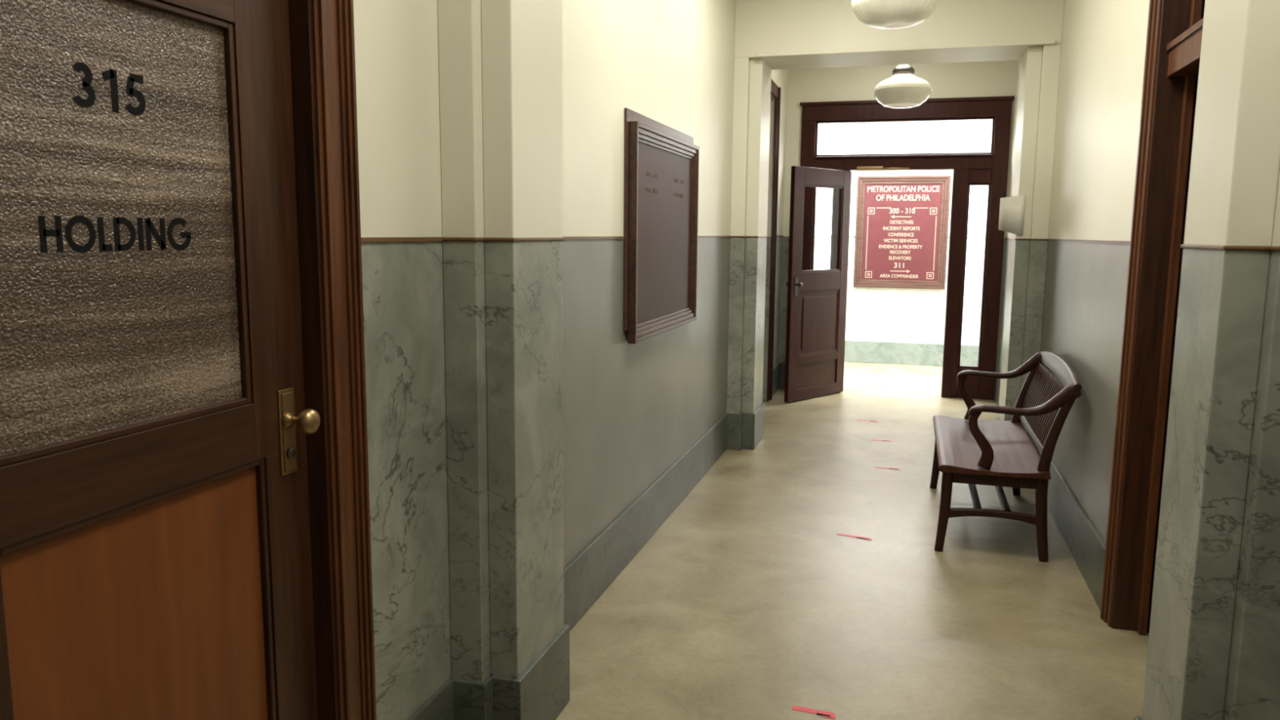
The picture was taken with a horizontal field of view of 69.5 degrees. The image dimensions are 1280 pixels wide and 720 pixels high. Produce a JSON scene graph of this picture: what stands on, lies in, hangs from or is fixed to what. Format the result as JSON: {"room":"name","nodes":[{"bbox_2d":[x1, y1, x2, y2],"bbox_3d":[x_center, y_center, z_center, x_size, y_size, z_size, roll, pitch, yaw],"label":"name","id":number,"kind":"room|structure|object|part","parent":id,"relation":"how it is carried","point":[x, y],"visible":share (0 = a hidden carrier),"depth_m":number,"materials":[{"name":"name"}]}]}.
{"room":"police station corridor","nodes":[
{"label":"police station corridor","id":0,"kind":"room"},
{"bbox_2d":[353,0,787,719],"bbox_3d":[-0.266,-0.672,3.940,0.220,3.450,11.920,3,8,16],"label":"wall","id":1,"kind":"structure","parent":0,"point":[631,411],"depth_m":3.64,"materials":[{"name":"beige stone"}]},
{"bbox_2d":[0,0,376,719],"bbox_3d":[-0.938,0.217,1.657,0.234,2.300,1.230,3,8,16],"label":"door","id":2,"kind":"structure","parent":1,"relation":"in","point":[153,611],"depth_m":1.94,"materials":[{"name":"brown wood"}]},
{"bbox_2d":[0,0,242,456],"bbox_3d":[-0.911,-0.252,1.611,0.008,0.767,0.590,3,8,16],"label":"glass pane","id":3,"kind":"object","parent":2,"relation":"attached to","point":[93,340],"visible":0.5,"depth_m":1.59,"materials":[{"name":"glass"}]},
{"bbox_2d":[72,62,146,115],"bbox_3d":[-0.906,-0.462,1.578,0.001,0.072,0.151,3,8,16],"label":"lettering","id":4,"kind":"object","parent":3,"relation":"attached to","point":[111,74],"visible":1,"depth_m":1.58},
{"bbox_2d":[38,215,191,252],"bbox_3d":[-0.907,-0.221,1.617,0.001,0.061,0.323,3,8,16],"label":"door lettering","id":5,"kind":"object","parent":3,"relation":"attached to","point":[149,227],"visible":1,"depth_m":1.60},
{"bbox_3d":[-0.920,0.681,1.756,0.017,0.875,0.620,3,8,16],"label":"panel","id":6,"kind":"part","parent":2,"relation":"part of","materials":[{"name":"brown wood"}]},
{"bbox_2d":[0,0,276,719],"bbox_3d":[-0.902,0.241,1.691,0.016,1.765,0.620,3,8,16],"label":"molding","id":7,"kind":"structure","parent":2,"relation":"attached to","point":[12,458],"depth_m":1.84,"materials":[{"name":"brown wood"}]},
{"bbox_3d":[-0.919,0.290,1.679,0.045,2.130,0.945,3,8,16],"label":"frame rails","id":8,"kind":"part","parent":2,"relation":"part of","materials":[{"name":"brown wood"}]},
{"bbox_2d":[277,386,297,476],"bbox_3d":[-0.777,0.159,2.044,0.014,0.192,0.053,3,8,16],"label":"escutcheon plate","id":9,"kind":"object","parent":2,"relation":"attached to","point":[286,397],"visible":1,"depth_m":2.04,"materials":[{"name":"gold metal"}]},
{"bbox_3d":[-0.743,0.135,2.028,0.073,0.057,0.057,3,8,16],"label":"knob","id":10,"kind":"part","parent":2,"relation":"part of","materials":[{"name":"gold metal"}]},
{"bbox_3d":[-0.938,0.217,1.657,0.234,2.300,1.230,3,8,16],"label":"casing","id":11,"kind":"part","parent":2,"relation":"part of","materials":[{"name":"brown wood"}]},
{"bbox_2d":[437,0,569,719],"bbox_3d":[-0.386,-0.512,2.772,0.210,3.450,0.520,3,8,16],"label":"pilaster","id":12,"kind":"object","parent":1,"relation":"attached to","point":[500,61],"visible":1,"depth_m":2.69,"materials":[{"name":"green stone"}]},
{"bbox_2d":[360,235,783,242],"bbox_3d":[-0.179,-0.511,3.857,0.006,0.011,11.770,3,8,16],"label":"trim","id":13,"kind":"structure","parent":1,"relation":"attached to","point":[423,238],"depth_m":2.50,"materials":[{"name":"brown wood"}]},
{"bbox_2d":[407,361,780,719],"bbox_3d":[-0.188,0.915,4.053,0.015,0.275,11.770,3,8,16],"label":"baseboard","id":14,"kind":"structure","parent":1,"relation":"attached to","point":[586,578],"depth_m":4.43,"materials":[{"name":"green stone"}]},
{"bbox_2d":[622,107,699,343],"bbox_3d":[0.137,-0.687,4.842,0.052,1.070,1.335,3,8,16],"label":"notice board","id":15,"kind":"object","parent":1,"relation":"attached to","point":[661,164],"visible":1,"depth_m":4.70,"materials":[{"name":"brown wood"}]},
{"bbox_3d":[0.130,-0.661,4.855,0.010,0.855,1.120,3,8,16],"label":"panel","id":16,"kind":"part","parent":15,"relation":"part of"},
{"bbox_2d":[766,79,781,401],"bbox_3d":[1.029,-0.984,8.105,0.134,2.950,1.470,3,8,16],"label":"door leaf","id":17,"kind":"structure","parent":1,"relation":"in","point":[775,90],"depth_m":8.71,"materials":[{"name":"brown wood"}]},
{"bbox_2d":[555,361,1149,719],"bbox_3d":[1.339,1.012,4.820,10.400,0.100,14.460,3,8,16],"label":"floor","id":18,"kind":"structure","parent":0,"point":[748,602],"depth_m":4.09,"materials":[{"name":"beige concrete"}]},
{"bbox_2d":[791,705,835,719],"bbox_3d":[0.588,1.189,3.115,0.148,0.003,0.038,3,8,20],"label":"tape","id":19,"kind":"object","parent":18,"relation":"on","point":[828,714],"visible":1,"depth_m":3.12,"materials":[{"name":"plastic"}]},
{"bbox_2d":[836,533,872,540],"bbox_3d":[1.145,0.944,4.925,0.188,0.003,0.038,4,9,24],"label":"tape","id":20,"kind":"object","parent":18,"relation":"on","point":[837,534],"visible":1,"depth_m":4.93,"materials":[{"name":"plastic"}]},
{"bbox_2d":[871,439,892,441],"bbox_3d":[1.895,0.631,7.238,0.158,0.003,0.038,2,8,14],"label":"tape","id":21,"kind":"object","parent":18,"relation":"on","point":[871,439],"visible":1,"depth_m":7.24,"materials":[{"name":"plastic"}]},
{"bbox_2d":[875,466,900,470],"bbox_3d":[1.712,0.748,6.377,0.168,0.003,0.038,3,8,19],"label":"tape","id":22,"kind":"object","parent":18,"relation":"on","point":[875,466],"visible":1,"depth_m":6.38,"materials":[{"name":"plastic"}]},
{"bbox_2d":[929,351,1081,562],"bbox_3d":[1.994,0.443,5.165,0.645,0.950,1.340,3,8,16],"label":"wooden bench","id":23,"kind":"object","parent":18,"relation":"on","point":[970,451],"visible":1,"depth_m":4.71,"materials":[{"name":"brown wood"}]},
{"bbox_2d":[726,0,1064,450],"bbox_3d":[1.754,-1.026,6.632,2.135,3.450,0.585,3,8,16],"label":"wall","id":24,"kind":"structure","parent":0,"point":[770,35],"depth_m":6.34,"materials":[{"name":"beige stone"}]},
{"bbox_2d":[998,195,1025,235],"bbox_3d":[2.482,-0.966,6.168,0.171,0.270,0.015,0,8,-4],"label":"lamp","id":25,"kind":"object","parent":24,"relation":"attached to","point":[1011,211],"visible":1,"depth_m":6.17,"materials":[{"name":"white glass"}]},
{"bbox_2d":[779,59,1017,399],"bbox_3d":[2.513,-1.376,9.213,2.135,3.450,0.150,3,8,16],"label":"wall","id":26,"kind":"structure","parent":0,"point":[996,77],"depth_m":9.06,"materials":[{"name":"beige paint"}]},
{"bbox_2d":[779,362,785,388],"bbox_3d":[1.527,0.161,9.625,0.124,0.275,0.015,3,8,16],"label":"baseboard","id":27,"kind":"structure","parent":26,"relation":"attached to","point":[782,364],"depth_m":9.63,"materials":[{"name":"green stone"}]},
{"bbox_2d":[800,95,1014,399],"bbox_3d":[2.555,-1.092,9.170,1.995,2.900,0.220,3,8,16],"label":"door","id":28,"kind":"structure","parent":26,"relation":"in","point":[990,169],"depth_m":8.99,"materials":[{"name":"brown wood"}]},
{"bbox_2d":[784,165,851,402],"bbox_3d":[1.734,-0.733,8.956,0.940,2.208,0.178,-7,11,-44],"label":"open door leaf","id":29,"kind":"structure","parent":28,"relation":"attached to","point":[816,300],"depth_m":8.94,"materials":[{"name":"brown wood"}]},
{"bbox_2d":[813,120,991,345],"bbox_3d":[3.351,-1.665,11.360,10.000,3.450,0.200,3,8,16],"label":"wall","id":30,"kind":"structure","parent":0,"point":[903,315],"depth_m":11.32,"materials":[{"name":"paint"}]},
{"bbox_2d":[814,235,985,238],"bbox_3d":[3.321,-1.503,11.283,10.000,0.016,0.006,3,8,16],"label":"trim","id":31,"kind":"structure","parent":30,"relation":"attached to","point":[815,236],"depth_m":11.10,"materials":[{"name":"stone"}]},
{"bbox_2d":[853,175,951,288],"bbox_3d":[3.195,-1.561,11.288,1.090,1.360,0.048,3,8,16],"label":"sign","id":32,"kind":"object","parent":30,"relation":"attached to","point":[902,221],"visible":1,"depth_m":11.29,"materials":[{"name":"red wood"}]},
{"bbox_2d":[844,340,978,366],"bbox_3d":[3.307,-0.079,11.473,10.000,0.275,0.020,3,8,16],"label":"baseboard","id":33,"kind":"structure","parent":30,"relation":"attached to","point":[855,351],"depth_m":11.47,"materials":[{"name":"stone"}]},
{"bbox_2d":[997,0,1149,545],"bbox_3d":[1.995,-0.563,3.289,0.220,3.450,11.920,3,8,16],"label":"wall","id":34,"kind":"structure","parent":0,"point":[1104,43],"depth_m":4.60,"materials":[{"name":"beige paint"}]},
{"bbox_2d":[994,377,1105,610],"bbox_3d":[1.848,1.014,3.467,0.015,0.275,11.770,3,8,16],"label":"baseboard","id":35,"kind":"structure","parent":34,"relation":"attached to","point":[1087,548],"depth_m":4.57,"materials":[{"name":"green stone"}]},
{"bbox_2d":[1004,237,1130,244],"bbox_3d":[1.864,-0.412,3.269,0.006,0.011,11.770,3,8,16],"label":"trim","id":36,"kind":"structure","parent":34,"relation":"attached to","point":[1065,240],"depth_m":4.58,"materials":[{"name":"brown wood"}]},
{"bbox_2d":[1099,0,1204,635],"bbox_3d":[1.895,-0.303,3.043,0.243,3.000,1.330,3,8,16],"label":"door","id":37,"kind":"structure","parent":34,"relation":"in","point":[1175,27],"depth_m":3.61,"materials":[{"name":"brown wood"}]},
{"bbox_2d":[1147,0,1204,631],"bbox_3d":[1.945,-0.238,3.016,0.045,2.860,1.150,3,8,16],"label":"door leaf","id":38,"kind":"structure","parent":37,"relation":"attached to","point":[1203,7],"depth_m":3.59,"materials":[{"name":"brown wood"}]},
{"bbox_2d":[1133,0,1279,719],"bbox_3d":[1.444,-0.414,2.178,0.210,3.450,0.470,3,8,16],"label":"pilaster","id":39,"kind":"object","parent":34,"relation":"attached to","point":[1214,644],"visible":1,"depth_m":2.12,"materials":[{"name":"green stone"}]},
{"bbox_3d":[1.369,-2.505,4.335,10.400,0.100,14.460,3,8,16],"label":"ceiling","id":40,"kind":"structure","parent":0,"visible":0},
{"bbox_2d":[851,0,938,29],"bbox_3d":[1.424,-2.211,5.115,0.477,0.695,0.477,3,8,16],"label":"pendant lamp","id":41,"kind":"object","parent":40,"relation":"hanging from","point":[879,14],"visible":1,"depth_m":5.03,"materials":[{"name":"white glass"}]},
{"bbox_2d":[873,64,932,108],"bbox_3d":[2.213,-2.519,7.732,0.475,0.785,0.475,3,8,16],"label":"pendant lamp","id":42,"kind":"object","parent":40,"relation":"hanging from","point":[903,90],"visible":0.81,"depth_m":7.62,"materials":[{"name":"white glass"}]},
{"bbox_3d":[2.214,-2.654,7.714,0.180,0.513,0.180,3,8,16],"label":"stem and canopy","id":43,"kind":"part","parent":42,"relation":"part of","materials":[{"name":"silver metal"}]}
]}

